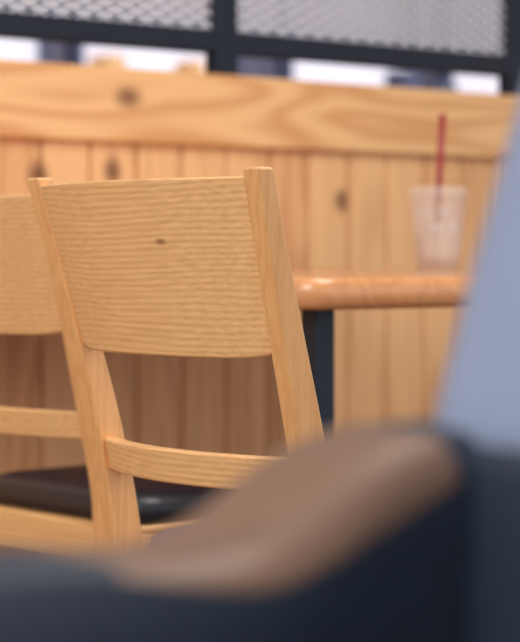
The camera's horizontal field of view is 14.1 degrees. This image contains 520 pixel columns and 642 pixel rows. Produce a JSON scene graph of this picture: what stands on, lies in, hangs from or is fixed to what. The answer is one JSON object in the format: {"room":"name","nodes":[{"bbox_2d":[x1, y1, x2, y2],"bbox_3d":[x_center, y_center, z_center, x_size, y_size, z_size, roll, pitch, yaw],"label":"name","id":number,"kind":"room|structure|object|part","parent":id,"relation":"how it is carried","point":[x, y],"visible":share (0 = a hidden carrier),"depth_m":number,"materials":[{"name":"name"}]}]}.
{"room":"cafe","nodes":[
{"label":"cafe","id":0,"kind":"room"},
{"bbox_2d":[50,0,438,88],"bbox_3d":[-2.049,-1.041,9.414,15.000,3.000,0.100,-2,2,-40],"label":"wall","id":1,"kind":"structure","parent":0,"point":[252,67],"depth_m":11.06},
{"bbox_2d":[0,0,36,13],"bbox_3d":[-1.576,-1.670,9.687,1.300,0.560,0.020,-2,2,-40],"label":"pane","id":2,"kind":"object","parent":1,"relation":"attached to","point":[28,8],"visible":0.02,"depth_m":10.04,"materials":[{"name":"glass"}]},
{"bbox_2d":[0,38,36,61],"bbox_3d":[-1.576,-1.100,9.705,1.300,0.500,0.020,-2,2,-40],"label":"pane","id":3,"kind":"object","parent":1,"relation":"attached to","point":[10,49],"visible":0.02,"depth_m":10.04,"materials":[{"name":"white glass"}]},
{"bbox_2d":[37,0,49,62],"bbox_3d":[-1.569,-1.350,9.689,1.400,1.200,0.079,-2,2,-40],"label":"frame","id":4,"kind":"object","parent":1,"relation":"attached to","point":[43,48],"visible":0.02,"depth_m":10.09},
{"bbox_2d":[84,0,204,27],"bbox_3d":[-0.523,-1.698,10.570,0.950,0.560,0.020,-2,2,-40],"label":"pane","id":5,"kind":"object","parent":1,"relation":"attached to","point":[104,8],"visible":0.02,"depth_m":10.54,"materials":[{"name":"glass"}]},
{"bbox_2d":[84,45,204,73],"bbox_3d":[-0.523,-1.128,10.588,0.950,0.500,0.020,-2,2,-40],"label":"pane","id":6,"kind":"object","parent":1,"relation":"attached to","point":[135,58],"visible":0.02,"depth_m":10.53,"materials":[{"name":"white glass"}]},
{"bbox_2d":[67,0,242,75],"bbox_3d":[-0.516,-1.378,10.572,1.050,1.200,0.079,-2,2,-40],"label":"frame","id":7,"kind":"object","parent":1,"relation":"attached to","point":[75,52],"visible":0.02,"depth_m":10.23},
{"bbox_2d":[277,0,422,88],"bbox_3d":[0.499,-1.405,11.424,1.000,1.200,0.079,-2,2,-40],"label":"frame","id":8,"kind":"object","parent":1,"relation":"attached to","point":[285,69],"visible":0.02,"depth_m":11.11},
{"bbox_2d":[294,0,410,45],"bbox_3d":[0.492,-1.725,11.421,0.900,0.560,0.020,-2,2,-40],"label":"pane","id":9,"kind":"object","parent":1,"relation":"attached to","point":[318,4],"visible":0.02,"depth_m":11.44,"materials":[{"name":"glass"}]},
{"bbox_2d":[294,61,410,85],"bbox_3d":[0.492,-1.155,11.439,0.900,0.500,0.020,-2,2,-40],"label":"pane","id":10,"kind":"object","parent":1,"relation":"attached to","point":[305,71],"visible":0.02,"depth_m":11.37,"materials":[{"name":"white glass"}]},
{"bbox_2d":[438,0,453,83],"bbox_3d":[1.495,-1.431,12.259,1.200,1.200,0.079,-2,2,-40],"label":"frame","id":11,"kind":"object","parent":1,"relation":"attached to","point":[442,77],"visible":0.02,"depth_m":11.86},
{"bbox_2d":[454,0,497,53],"bbox_3d":[1.488,-1.751,12.257,1.100,0.560,0.020,-2,2,-40],"label":"pane","id":12,"kind":"object","parent":1,"relation":"attached to","point":[477,37],"visible":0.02,"depth_m":12.04,"materials":[{"name":"glass"}]},
{"bbox_2d":[454,74,497,93],"bbox_3d":[1.488,-1.181,12.275,1.100,0.500,0.020,-2,2,-40],"label":"pane","id":13,"kind":"object","parent":1,"relation":"attached to","point":[466,83],"visible":0.02,"depth_m":12.05,"materials":[{"name":"white glass"}]},
{"bbox_3d":[1.519,0.617,5.213,15.000,0.050,12.000,-2,2,-40],"label":"floor","id":14,"kind":"structure","parent":0,"visible":0},
{"bbox_2d":[0,195,223,548],"bbox_3d":[-0.191,0.246,2.880,0.572,0.838,0.414,-2,2,-40],"label":"dining chair","id":15,"kind":"object","parent":14,"relation":"on","point":[56,507],"visible":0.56,"depth_m":2.69,"materials":[{"name":"brown wood"}]},
{"bbox_3d":[-0.372,-0.072,2.718,0.097,0.175,0.342,-2,2,-40],"label":"panel","id":16,"kind":"part","parent":15,"relation":"part of","materials":[{"name":"brown wood"}]},
{"bbox_3d":[-0.330,0.129,2.760,0.062,0.035,0.314,-2,2,-40],"label":"rail","id":17,"kind":"part","parent":15,"relation":"part of","materials":[{"name":"brown wood"}]},
{"bbox_3d":[-0.225,0.254,2.629,0.033,0.838,0.132,2,2,43],"label":"post","id":18,"kind":"part","parent":15,"relation":"part of","materials":[{"name":"brown wood"}]},
{"bbox_2d":[0,465,223,524],"bbox_3d":[-0.128,0.231,2.933,0.407,0.047,0.414,-2,2,-40],"label":"seat cushion","id":19,"kind":"object","parent":15,"relation":"on","point":[65,492],"depth_m":2.77,"materials":[{"name":"black leather"}]},
{"bbox_2d":[28,166,322,544],"bbox_3d":[0.067,0.265,2.274,0.572,0.838,0.414,-2,2,-40],"label":"dining chair","id":20,"kind":"object","parent":14,"relation":"on","point":[196,267],"visible":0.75,"depth_m":2.07,"materials":[{"name":"brown wood"}]},
{"bbox_3d":[-0.186,0.265,2.284,0.132,0.838,0.033,-1,2,-33],"label":"post","id":21,"kind":"part","parent":20,"relation":"part of","materials":[{"name":"brown wood"}]},
{"bbox_3d":[-0.115,-0.053,2.112,0.097,0.175,0.342,-2,2,-40],"label":"panel","id":22,"kind":"part","parent":20,"relation":"part of","materials":[{"name":"brown wood"}]},
{"bbox_3d":[-0.072,0.148,2.154,0.062,0.035,0.314,-2,2,-40],"label":"rail","id":23,"kind":"part","parent":20,"relation":"part of","materials":[{"name":"brown wood"}]},
{"bbox_3d":[0.033,0.273,2.023,0.033,0.838,0.132,2,2,43],"label":"post","id":24,"kind":"part","parent":20,"relation":"part of","materials":[{"name":"brown wood"}]},
{"bbox_2d":[0,103,519,641],"bbox_3d":[0.115,0.264,0.571,0.740,0.947,0.678,-2,2,-40],"label":"armchair","id":25,"kind":"object","parent":14,"relation":"on","point":[397,531],"visible":1,"depth_m":0.85,"materials":[{"name":"blue fabric"}]},
{"bbox_3d":[-0.120,0.310,0.760,0.620,0.522,0.088,-2,2,-40],"label":"arm","id":26,"kind":"part","parent":25,"relation":"part of","materials":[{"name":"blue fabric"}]},
{"bbox_2d":[435,103,519,449],"bbox_3d":[0.338,-0.072,0.727,0.184,0.285,0.638,-2,2,-40],"label":"cushion","id":27,"kind":"object","parent":25,"relation":"on","point":[478,407],"depth_m":0.90,"materials":[{"name":"blue fabric"}]},
{"bbox_2d":[89,54,457,90],"bbox_3d":[0.342,-0.414,10.396,5.100,1.684,0.300,-2,2,-40],"label":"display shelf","id":28,"kind":"object","parent":14,"relation":"on","point":[404,79],"visible":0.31,"depth_m":10.58,"materials":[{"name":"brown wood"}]},
{"bbox_2d":[291,269,471,430],"bbox_3d":[0.063,0.283,3.459,1.060,0.727,1.262,-2,2,-40],"label":"dining table","id":29,"kind":"object","parent":14,"relation":"on","point":[319,292],"visible":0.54,"depth_m":2.71,"materials":[{"name":"brown wood"}]},
{"bbox_3d":[0.075,0.327,2.724,0.032,0.685,0.032,-2,2,-40],"label":"leg","id":30,"kind":"part","parent":29,"relation":"part of","materials":[{"name":"metal"}]},
{"bbox_2d":[414,114,460,267],"bbox_3d":[0.316,-0.228,3.727,0.109,0.278,0.109,-2,2,-40],"label":"drink","id":31,"kind":"object","parent":29,"relation":"on","point":[436,250],"visible":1,"depth_m":3.71,"materials":[{"name":"pink liquid"}]},
{"bbox_3d":[0.613,0.053,4.836,8.250,1.100,0.085,-2,2,-40],"label":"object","id":32,"kind":"object","parent":14,"relation":"on","visible":0},
{"bbox_2d":[0,137,502,547],"bbox_3d":[0.645,0.112,4.799,8.246,0.985,0.014,-2,2,-40],"label":"planks","id":33,"kind":"object","parent":32,"relation":"attached to","point":[339,210],"visible":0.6,"depth_m":4.28,"materials":[{"name":"brown wood"}]},
{"bbox_2d":[0,59,519,158],"bbox_3d":[0.617,-0.437,4.815,8.250,0.141,0.136,-2,2,-40],"label":"trim","id":34,"kind":"structure","parent":32,"relation":"attached to","point":[39,100],"depth_m":4.18,"materials":[{"name":"brown wood"}]},
{"bbox_2d":[205,0,519,95],"bbox_3d":[0.574,-1.200,4.754,6.856,1.389,0.040,-2,2,-40],"label":"posts","id":35,"kind":"object","parent":34,"relation":"on","point":[223,18],"visible":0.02,"depth_m":4.22,"materials":[{"name":"black metal"}]},
{"bbox_2d":[0,10,508,76],"bbox_3d":[0.574,-1.224,4.753,6.746,1.342,0.034,-2,2,-40],"label":"bars","id":36,"kind":"object","parent":35,"relation":"attached to","point":[13,25],"visible":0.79,"depth_m":4.26,"materials":[{"name":"black metal"}]},
{"bbox_2d":[0,0,503,54],"bbox_3d":[0.574,-0.923,4.763,6.740,0.652,0.003,-2,2,-40],"label":"mesh panel","id":37,"kind":"object","parent":36,"relation":"attached to","point":[178,2],"visible":1,"depth_m":4.43,"materials":[{"name":"metal"}]}
]}

